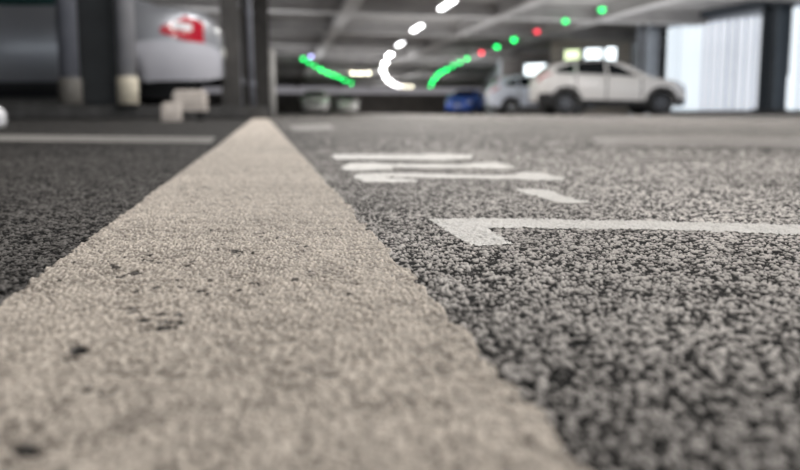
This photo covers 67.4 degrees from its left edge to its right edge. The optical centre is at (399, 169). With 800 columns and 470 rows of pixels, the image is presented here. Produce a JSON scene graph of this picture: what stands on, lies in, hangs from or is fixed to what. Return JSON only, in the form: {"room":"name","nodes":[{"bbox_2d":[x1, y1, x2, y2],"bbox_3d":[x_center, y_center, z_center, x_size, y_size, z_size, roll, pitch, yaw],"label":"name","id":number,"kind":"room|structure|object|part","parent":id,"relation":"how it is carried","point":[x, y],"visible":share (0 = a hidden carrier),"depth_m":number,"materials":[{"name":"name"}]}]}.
{"room":"parking garage","nodes":[
{"label":"parking garage","id":0,"kind":"room"},
{"bbox_2d":[0,100,171,104],"bbox_3d":[-14.709,-4.165,27.382,0.300,3.250,80.000,-1,5,-11],"label":"wall","id":1,"kind":"structure","parent":0,"point":[2,102],"depth_m":21.73,"materials":[{"name":"concrete"}]},
{"bbox_2d":[202,86,481,93],"bbox_3d":[5.000,-9.143,68.243,70.711,1.000,0.500,-1,5,-8],"label":"wall","id":2,"kind":"structure","parent":0,"point":[279,89],"depth_m":66.75,"materials":[{"name":"grey concrete"}]},
{"bbox_2d":[0,114,799,469],"bbox_3d":[0.000,0.045,0.012,216.828,0.002,216.845,0,5,0],"label":"floor","id":3,"kind":"structure","parent":0,"point":[648,349],"depth_m":0.20,"materials":[{"name":"asphalt"}]},
{"bbox_2d":[0,108,6,126],"bbox_3d":[-1.335,-0.175,1.972,0.068,0.068,0.068,0,5,0],"label":"stud","id":4,"kind":"object","parent":3,"relation":"on","point":[3,122],"visible":0.85,"depth_m":1.97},
{"bbox_2d":[0,135,214,142],"bbox_3d":[-0.636,-0.057,1.081,0.768,0.002,0.241,1,6,13],"label":"painted line","id":5,"kind":"object","parent":3,"relation":"on","point":[37,138],"visible":1,"depth_m":1.03,"materials":[{"name":"paint"}]},
{"bbox_2d":[0,0,224,105],"bbox_3d":[-4.229,-1.296,6.381,4.591,1.474,2.081,-1,5,-11],"label":"vehicle","id":6,"kind":"object","parent":3,"relation":"on","point":[177,48],"visible":0.52,"depth_m":5.88,"materials":[{"name":"paint"}]},
{"bbox_3d":[-4.202,-0.777,5.567,1.952,0.105,0.028,-1,5,-11],"label":"sill trim","id":7,"kind":"part","parent":6,"relation":"part of","materials":[{"name":"black plastic"}]},
{"bbox_2d":[160,16,203,42],"bbox_3d":[-2.165,-1.384,5.980,0.423,0.311,0.034,-3,6,-33],"label":"tail light","id":8,"kind":"object","parent":6,"relation":"attached to","point":[173,29],"depth_m":5.97,"materials":[{"name":"red plastic"}]},
{"bbox_2d":[0,105,272,118],"bbox_3d":[-3.400,-0.474,4.927,4.600,0.110,0.600,-1,5,-11],"label":"kerb","id":9,"kind":"object","parent":3,"relation":"on","point":[12,111],"depth_m":4.85,"materials":[{"name":"grey concrete"}]},
{"bbox_2d":[54,0,86,104],"bbox_3d":[-2.671,-2.067,4.727,0.195,3.100,0.195,-1,5,-11],"label":"post","id":10,"kind":"object","parent":9,"relation":"on","point":[69,80],"visible":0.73,"depth_m":4.78,"materials":[{"name":"grey paint"}]},
{"bbox_3d":[-2.671,-0.530,4.872,0.195,0.012,0.195,-1,5,-11],"label":"plate","id":11,"kind":"part","parent":10,"relation":"part of","materials":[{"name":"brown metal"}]},
{"bbox_2d":[76,0,117,104],"bbox_3d":[-2.545,-2.112,4.984,0.340,3.140,0.280,-1,5,-11],"label":"column","id":12,"kind":"structure","parent":9,"relation":"on","point":[95,18],"depth_m":4.96,"materials":[{"name":"grey concrete"}]},
{"bbox_2d":[113,0,141,104],"bbox_3d":[-2.205,-2.067,4.727,0.182,3.100,0.182,-1,5,-11],"label":"post","id":13,"kind":"object","parent":9,"relation":"on","point":[127,83],"visible":0.91,"depth_m":4.78,"materials":[{"name":"paint"}]},
{"bbox_2d":[161,102,181,120],"bbox_3d":[-1.345,-0.343,3.533,0.115,0.110,0.120,-2,6,-20],"label":"wheel stop","id":14,"kind":"object","parent":3,"relation":"on","point":[170,111],"visible":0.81,"depth_m":3.48,"materials":[{"name":"concrete"}]},
{"bbox_2d":[172,90,207,119],"bbox_3d":[-1.400,-0.433,4.007,0.215,0.200,0.160,-1,6,-14],"label":"concrete block","id":15,"kind":"object","parent":3,"relation":"on","point":[190,100],"visible":0.73,"depth_m":3.94,"materials":[{"name":"concrete"}]},
{"bbox_2d":[219,0,240,105],"bbox_3d":[-1.948,-2.229,6.821,0.270,3.250,0.270,-1,5,-11],"label":"steel column","id":16,"kind":"structure","parent":3,"relation":"on","point":[229,9],"depth_m":6.81,"materials":[{"name":"grey metal"}]},
{"bbox_2d":[239,2,243,105],"bbox_3d":[-1.986,-1.968,7.247,0.148,2.652,0.112,0,5,0],"label":"pipe","id":17,"kind":"object","parent":3,"relation":"on","point":[242,83],"visible":0.21,"depth_m":7.32,"materials":[{"name":"grey metal"}]},
{"bbox_2d":[239,0,253,105],"bbox_3d":[-2.207,-2.379,8.414,0.351,3.250,0.351,-1,5,-11],"label":"steel column","id":18,"kind":"structure","parent":3,"relation":"on","point":[242,17],"depth_m":8.36,"materials":[{"name":"grey metal"}]},
{"bbox_2d":[245,0,255,105],"bbox_3d":[-1.974,-2.024,7.845,0.136,2.651,0.098,0,5,0],"label":"pipe","id":19,"kind":"object","parent":3,"relation":"on","point":[248,12],"visible":0.87,"depth_m":7.87,"materials":[{"name":"grey metal"}]},
{"bbox_2d":[252,0,269,105],"bbox_3d":[-2.438,-2.567,10.405,0.405,3.250,0.405,-1,5,-11],"label":"steel column","id":20,"kind":"structure","parent":3,"relation":"on","point":[260,7],"depth_m":10.32,"materials":[{"name":"grey metal"}]},
{"bbox_2d":[269,49,275,115],"bbox_3d":[-2.656,-1.804,12.385,0.170,1.360,0.170,0,5,0],"label":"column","id":21,"kind":"structure","parent":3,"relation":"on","point":[271,51],"depth_m":12.32,"materials":[{"name":"grey metal"}]},
{"bbox_2d":[0,118,588,469],"bbox_3d":[-0.662,-0.219,2.804,1.680,0.006,6.825,0,5,0],"label":"painted line","id":22,"kind":"object","parent":3,"relation":"on","point":[305,433],"visible":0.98,"depth_m":0.11,"materials":[{"name":"beige paint"}]},
{"bbox_2d":[288,124,334,130],"bbox_3d":[-0.301,-0.143,1.981,0.160,0.002,0.936,-1,5,-8],"label":"worn marking","id":23,"kind":"object","parent":3,"relation":"on","point":[317,126],"visible":1,"depth_m":1.88,"materials":[{"name":"paint"}]},
{"bbox_2d":[299,90,331,113],"bbox_3d":[-5.426,-4.362,38.558,2.063,1.546,4.183,-1,5,-6],"label":"sedan","id":24,"kind":"object","parent":3,"relation":"on","point":[312,100],"visible":1,"depth_m":36.92,"materials":[{"name":"paint"}]},
{"bbox_2d":[322,96,342,113],"bbox_3d":[-5.916,-5.693,52.696,2.063,1.546,4.183,-1,5,-6],"label":"car","id":25,"kind":"object","parent":3,"relation":"on","point":[332,104],"visible":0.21,"depth_m":51.14,"materials":[{"name":"grey paint"}]},
{"bbox_2d":[334,95,359,113],"bbox_3d":[-4.216,-5.225,47.718,2.063,1.546,4.183,-1,5,-6],"label":"sedan","id":26,"kind":"object","parent":3,"relation":"on","point":[344,102],"visible":1,"depth_m":46.05,"materials":[{"name":"paint"}]},
{"bbox_2d":[332,153,471,160],"bbox_3d":[0.002,-0.013,0.612,0.148,0.002,0.102,0,5,0],"label":"painted numeral","id":27,"kind":"object","parent":3,"relation":"on","point":[433,156],"visible":1,"depth_m":0.61,"materials":[{"name":"white paint"}]},
{"bbox_2d":[342,162,514,170],"bbox_3d":[0.022,-0.004,0.515,0.145,0.002,0.075,-1,5,-6],"label":"painted numeral","id":28,"kind":"object","parent":3,"relation":"on","point":[369,166],"visible":1,"depth_m":0.51,"materials":[{"name":"white paint"}]},
{"bbox_2d":[354,172,564,183],"bbox_3d":[0.041,0.005,0.429,0.147,0.002,0.064,-1,5,-6],"label":"painted numeral","id":29,"kind":"object","parent":3,"relation":"on","point":[379,177],"visible":1,"depth_m":0.43,"materials":[{"name":"white paint"}]},
{"bbox_2d":[446,89,485,113],"bbox_3d":[4.124,-4.240,37.264,2.063,1.546,4.183,2,6,22],"label":"hatchback","id":30,"kind":"object","parent":3,"relation":"on","point":[471,100],"visible":1,"depth_m":36.13,"materials":[{"name":"paint"}]},
{"bbox_2d":[485,75,594,114],"bbox_3d":[5.541,-2.975,23.826,4.183,1.546,2.063,0,5,-3],"label":"hatchback","id":31,"kind":"object","parent":3,"relation":"on","point":[515,89],"visible":0.54,"depth_m":22.99,"materials":[{"name":"paint"}]},
{"bbox_3d":[5.553,-2.394,23.038,1.776,0.094,0.027,0,5,-3],"label":"sill trim","id":32,"kind":"part","parent":31,"relation":"part of","materials":[{"name":"black plastic"}]},
{"bbox_2d":[516,188,589,203],"bbox_3d":[0.082,0.014,0.332,0.020,0.001,0.060,-1,5,-11],"label":"painted dash","id":33,"kind":"object","parent":3,"relation":"on","point":[549,195],"visible":1,"depth_m":0.33,"materials":[{"name":"white paint"}]},
{"bbox_2d":[529,59,685,114],"bbox_3d":[6.059,-2.442,17.749,4.273,1.624,2.100,0,5,1],"label":"suv","id":34,"kind":"object","parent":3,"relation":"on","point":[560,87],"visible":1,"depth_m":16.92,"materials":[{"name":"paint"}]},
{"bbox_3d":[4.111,-2.038,17.101,0.411,0.342,0.070,3,6,30],"label":"bumper trim","id":35,"kind":"part","parent":34,"relation":"part of","materials":[{"name":"black plastic"}]},
{"bbox_2d":[538,73,550,81],"bbox_3d":[4.106,-2.618,17.059,0.394,0.280,0.045,3,6,32],"label":"tail light","id":36,"kind":"object","parent":34,"relation":"attached to","point":[544,77],"depth_m":17.02,"materials":[{"name":"red plastic"}]},
{"label":"arch trim","id":37,"kind":"part","parent":34,"relation":"part of","materials":[{"name":"plastic"}]},
{"bbox_3d":[5.399,-3.144,17.695,2.079,0.216,1.364,0,5,1],"label":"roof panel","id":38,"kind":"part","parent":34,"relation":"part of","materials":[{"name":"white metal"}]},
{"bbox_3d":[6.025,-1.892,16.930,1.855,0.196,0.051,0,5,1],"label":"sill trim","id":39,"kind":"part","parent":34,"relation":"part of","materials":[{"name":"black plastic"}]},
{"bbox_3d":[7.360,-2.119,16.847,0.920,0.460,0.001,0,5,1],"label":"arch trim","id":40,"kind":"part","parent":34,"relation":"part of","materials":[{"name":"plastic"}]},
{"bbox_3d":[7.960,-1.917,17.040,0.443,0.222,0.074,-3,6,-27],"label":"bumper trim","id":41,"kind":"part","parent":34,"relation":"part of","materials":[{"name":"black plastic"}]},
{"bbox_2d":[428,218,799,246],"bbox_3d":[0.096,0.023,0.233,0.169,0.001,0.054,0,5,0],"label":"painted road marking","id":42,"kind":"object","parent":3,"relation":"on","point":[461,230],"visible":1,"depth_m":0.24,"materials":[{"name":"white paint"}]},
{"bbox_2d":[629,24,659,114],"bbox_3d":[8.780,-3.598,21.357,0.742,3.250,0.742,-2,6,-20],"label":"column","id":43,"kind":"structure","parent":3,"relation":"on","point":[648,39],"depth_m":21.11,"materials":[{"name":"grey concrete"}]},
{"bbox_2d":[631,156,707,160],"bbox_3d":[0.272,-0.012,0.603,0.080,0.001,0.050,0,5,0],"label":"worn marking","id":44,"kind":"object","parent":3,"relation":"on","point":[647,158],"visible":1,"depth_m":0.60,"materials":[{"name":"paint"}]},
{"bbox_2d":[591,136,799,147],"bbox_3d":[0.535,-0.050,1.006,0.407,0.002,0.422,1,6,15],"label":"worn marking","id":45,"kind":"object","parent":3,"relation":"on","point":[726,141],"visible":1,"depth_m":0.96,"materials":[{"name":"paint"}]},
{"bbox_2d":[648,110,799,114],"bbox_3d":[11.975,-1.220,12.691,0.400,0.140,19.592,-2,6,-19],"label":"kerb","id":46,"kind":"object","parent":3,"relation":"on","point":[700,112],"depth_m":17.82,"materials":[{"name":"grey concrete"}]},
{"bbox_2d":[666,10,761,110],"bbox_3d":[9.819,-3.331,18.894,0.195,2.900,3.799,-2,6,-18],"label":"panel","id":47,"kind":"object","parent":46,"relation":"on","point":[716,63],"visible":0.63,"depth_m":18.59,"materials":[{"name":"white"}]},
{"bbox_2d":[752,1,791,109],"bbox_3d":[10.460,-3.236,16.770,0.675,3.110,0.675,-2,6,-20],"label":"column","id":48,"kind":"structure","parent":46,"relation":"on","point":[776,20],"depth_m":16.67,"materials":[{"name":"grey concrete"}]},
{"bbox_2d":[787,2,799,109],"bbox_3d":[12.978,-2.547,9.879,0.195,3.030,13.879,-2,6,-19],"label":"panel","id":49,"kind":"object","parent":46,"relation":"on","point":[793,102],"visible":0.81,"depth_m":16.23,"materials":[{"name":"white"}]},
{"bbox_2d":[207,93,628,113],"bbox_3d":[5.000,-7.544,68.595,70.711,2.250,0.300,-1,5,-8],"label":"wall","id":50,"kind":"structure","parent":0,"point":[286,103],"depth_m":67.45,"materials":[{"name":"grey concrete"}]},
{"bbox_2d":[195,0,795,53],"bbox_3d":[1.177,-6.613,34.440,78.839,0.300,102.373,0,5,0],"label":"ceiling","id":51,"kind":"structure","parent":0,"point":[682,5],"depth_m":20.12,"materials":[{"name":"concrete"}]},
{"bbox_2d":[295,0,363,87],"bbox_3d":[-4.805,-6.147,33.283,0.400,0.410,88.000,-1,5,-11],"label":"ceiling beam","id":52,"kind":"structure","parent":51,"relation":"attached to","point":[337,22],"depth_m":20.29,"materials":[{"name":"grey concrete"}]},
{"bbox_2d":[275,82,483,85],"bbox_3d":[-3.765,-8.579,59.075,58.000,0.405,0.420,-1,5,-11],"label":"ceiling beam","id":53,"kind":"structure","parent":51,"relation":"attached to","point":[303,83],"depth_m":59.39,"materials":[{"name":"grey concrete"}]},
{"bbox_2d":[276,84,482,87],"bbox_3d":[-4.589,-8.965,63.175,58.000,0.405,0.420,-1,5,-11],"label":"ceiling beam","id":54,"kind":"structure","parent":51,"relation":"attached to","point":[276,84],"depth_m":63.56,"materials":[{"name":"grey concrete"}]},
{"bbox_2d":[275,79,484,83],"bbox_3d":[-2.942,-8.193,54.975,58.000,0.405,0.420,-1,5,-11],"label":"ceiling beam","id":55,"kind":"structure","parent":51,"relation":"attached to","point":[276,80],"depth_m":55.01,"materials":[{"name":"grey concrete"}]},
{"bbox_2d":[275,76,486,81],"bbox_3d":[-2.118,-7.806,50.875,58.000,0.405,0.420,-1,5,-11],"label":"ceiling beam","id":56,"kind":"structure","parent":51,"relation":"attached to","point":[276,77],"depth_m":50.87,"materials":[{"name":"grey concrete"}]},
{"bbox_2d":[396,36,403,45],"bbox_3d":[0.000,-5.221,23.870,0.140,0.490,1.050,-1,5,-11],"label":"ceiling lamp","id":57,"kind":"object","parent":51,"relation":"hanging from","point":[398,43],"visible":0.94,"depth_m":23.71,"materials":[{"name":"white plastic"}]},
{"bbox_2d":[411,17,423,31],"bbox_3d":[0.550,-4.800,19.400,0.140,0.490,1.350,-1,5,-11],"label":"ceiling lamp","id":58,"kind":"object","parent":51,"relation":"hanging from","point":[420,24],"visible":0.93,"depth_m":19.08,"materials":[{"name":"white plastic"}]},
{"bbox_2d":[411,25,422,31],"bbox_3d":[0.550,-4.586,19.420,0.120,0.060,1.300,-1,5,-11],"label":"diffuser","id":59,"kind":"object","parent":58,"relation":"attached to","point":[416,27],"depth_m":19.39,"materials":[{"name":"white plastic"}]},
{"bbox_2d":[337,0,547,87],"bbox_3d":[-0.392,-6.230,34.161,0.400,0.410,88.000,-1,5,-11],"label":"ceiling beam","id":60,"kind":"structure","parent":51,"relation":"attached to","point":[504,8],"depth_m":20.29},
{"bbox_2d":[438,0,455,9],"bbox_3d":[1.193,-4.406,15.213,0.140,0.490,1.350,-1,5,-11],"label":"ceiling lamp","id":61,"kind":"object","parent":51,"relation":"hanging from","point":[446,3],"visible":1,"depth_m":15.20,"materials":[{"name":"white plastic"}]},
{"bbox_2d":[146,0,792,28],"bbox_3d":[4.471,-4.718,18.072,58.000,0.405,0.420,-1,5,-11],"label":"ceiling beam","id":62,"kind":"structure","parent":51,"relation":"attached to","point":[399,8],"depth_m":17.36,"materials":[{"name":"grey concrete"}]},
{"bbox_2d":[275,68,665,77],"bbox_3d":[-0.471,-7.034,42.674,58.000,0.405,0.420,-1,5,-11],"label":"ceiling beam","id":63,"kind":"structure","parent":51,"relation":"attached to","point":[277,70],"depth_m":42.44,"materials":[{"name":"grey concrete"}]},
{"bbox_2d":[275,73,665,78],"bbox_3d":[-1.294,-7.420,46.774,58.000,0.405,0.420,-1,5,-11],"label":"ceiling beam","id":64,"kind":"structure","parent":51,"relation":"attached to","point":[276,74],"depth_m":46.73,"materials":[{"name":"grey concrete"}]},
{"bbox_2d":[211,17,790,45],"bbox_3d":[3.648,-5.104,22.172,58.000,0.405,0.420,-1,5,-11],"label":"ceiling beam","id":65,"kind":"structure","parent":51,"relation":"attached to","point":[275,25],"depth_m":21.58,"materials":[{"name":"grey concrete"}]},
{"bbox_2d":[366,0,679,87],"bbox_3d":[2.746,-6.289,34.786,0.400,0.410,88.000,-1,5,-11],"label":"ceiling beam","id":66,"kind":"structure","parent":51,"relation":"attached to","point":[619,8],"depth_m":20.30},
{"bbox_2d":[269,46,789,64],"bbox_3d":[2.000,-5.876,30.373,58.000,0.405,0.420,-1,5,-11],"label":"ceiling beam","id":67,"kind":"structure","parent":51,"relation":"attached to","point":[279,50],"depth_m":29.68,"materials":[{"name":"grey concrete"}]},
{"bbox_2d":[269,35,790,56],"bbox_3d":[2.824,-5.490,26.273,58.000,0.405,0.420,-1,5,-11],"label":"ceiling beam","id":68,"kind":"structure","parent":51,"relation":"attached to","point":[274,40],"depth_m":25.57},
{"bbox_2d":[275,63,788,75],"bbox_3d":[0.353,-6.648,38.574,58.000,0.405,0.420,-1,5,-11],"label":"ceiling beam","id":69,"kind":"structure","parent":51,"relation":"attached to","point":[277,65],"depth_m":38.24,"materials":[{"name":"grey concrete"}]},
{"bbox_2d":[275,55,789,70],"bbox_3d":[1.177,-6.262,34.473,58.000,0.405,0.420,-1,5,-11],"label":"ceiling beam","id":70,"kind":"structure","parent":51,"relation":"attached to","point":[278,58],"depth_m":33.92,"materials":[{"name":"grey concrete"}]},
{"bbox_2d":[563,4,567,22],"bbox_3d":[4.898,-4.616,17.741,0.170,0.545,0.170,0,5,0],"label":"indicator light","id":71,"kind":"object","parent":51,"relation":"hanging from","point":[565,20],"visible":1,"depth_m":17.72,"materials":[{"name":"green plastic"}]},
{"bbox_2d":[599,0,604,11],"bbox_3d":[5.324,-4.433,15.796,0.170,0.545,0.170,0,5,0],"label":"indicator light","id":72,"kind":"object","parent":51,"relation":"hanging from","point":[601,8],"visible":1,"depth_m":15.76,"materials":[{"name":"green plastic"}]},
{"bbox_2d":[760,0,799,1],"bbox_3d":[5.295,-4.332,13.972,58.000,0.405,0.420,-1,5,-11],"label":"ceiling beam","id":73,"kind":"structure","parent":51,"relation":"attached to","point":[760,0],"depth_m":14.93,"materials":[{"name":"grey concrete"}]},
{"bbox_2d":[501,51,562,113],"bbox_3d":[6.996,-4.474,30.660,3.829,3.250,0.214,4,6,33],"label":"wall","id":74,"kind":"structure","parent":0,"point":[511,67],"depth_m":30.96,"materials":[{"name":"grey concrete"}]},
{"bbox_2d":[523,63,547,74],"bbox_3d":[6.925,-4.852,30.675,1.246,1.200,0.140,3,6,32],"label":"window","id":75,"kind":"structure","parent":74,"relation":"in","point":[529,68],"depth_m":30.71,"materials":[{"name":"white glass"}]},
{"bbox_2d":[482,42,635,113],"bbox_3d":[7.550,-5.871,45.497,4.498,3.250,47.327,0,5,0],"label":"wall","id":76,"kind":"structure","parent":0,"point":[497,73],"depth_m":34.75,"materials":[{"name":"grey concrete"}]},
{"bbox_2d":[550,40,629,114],"bbox_3d":[8.100,-4.011,25.737,3.231,3.250,0.200,2,6,22],"label":"wall","id":77,"kind":"structure","parent":0,"point":[557,46],"depth_m":25.53,"materials":[{"name":"grey concrete"}]},
{"bbox_2d":[563,48,580,60],"bbox_3d":[7.440,-4.897,25.920,0.732,0.660,0.140,2,6,22],"label":"window","id":78,"kind":"structure","parent":77,"relation":"in","point":[568,54],"depth_m":25.90,"materials":[{"name":"glass"}]},
{"bbox_3d":[7.440,-4.897,25.920,0.652,0.580,0.030,2,6,22],"label":"pane","id":79,"kind":"part","parent":78,"relation":"part of","materials":[{"name":"glass"}]},
{"bbox_2d":[583,47,602,58],"bbox_3d":[8.240,-4.936,25.595,0.776,0.560,0.140,2,6,22],"label":"window","id":80,"kind":"structure","parent":77,"relation":"in","point":[594,52],"depth_m":25.56,"materials":[{"name":"white glass"}]},
{"bbox_3d":[8.240,-4.936,25.595,0.696,0.480,0.030,2,6,22],"label":"pane","id":81,"kind":"part","parent":80,"relation":"part of","materials":[{"name":"white glass"}]},
{"bbox_2d":[604,47,617,60],"bbox_3d":[8.900,-4.852,25.337,0.520,0.720,0.140,2,6,23],"label":"window","id":82,"kind":"structure","parent":77,"relation":"in","point":[610,53],"depth_m":25.31,"materials":[{"name":"white glass"}]},
{"bbox_3d":[8.900,-4.852,25.337,0.440,0.640,0.030,2,6,23],"label":"pane","id":83,"kind":"part","parent":82,"relation":"part of","materials":[{"name":"white glass"}]},
{"bbox_2d":[642,0,798,28],"bbox_3d":[11.925,-4.277,12.404,0.350,0.220,19.592,-2,6,-19],"label":"wall","id":84,"kind":"structure","parent":0,"point":[754,5],"depth_m":17.82,"materials":[{"name":"grey concrete"}]}
]}

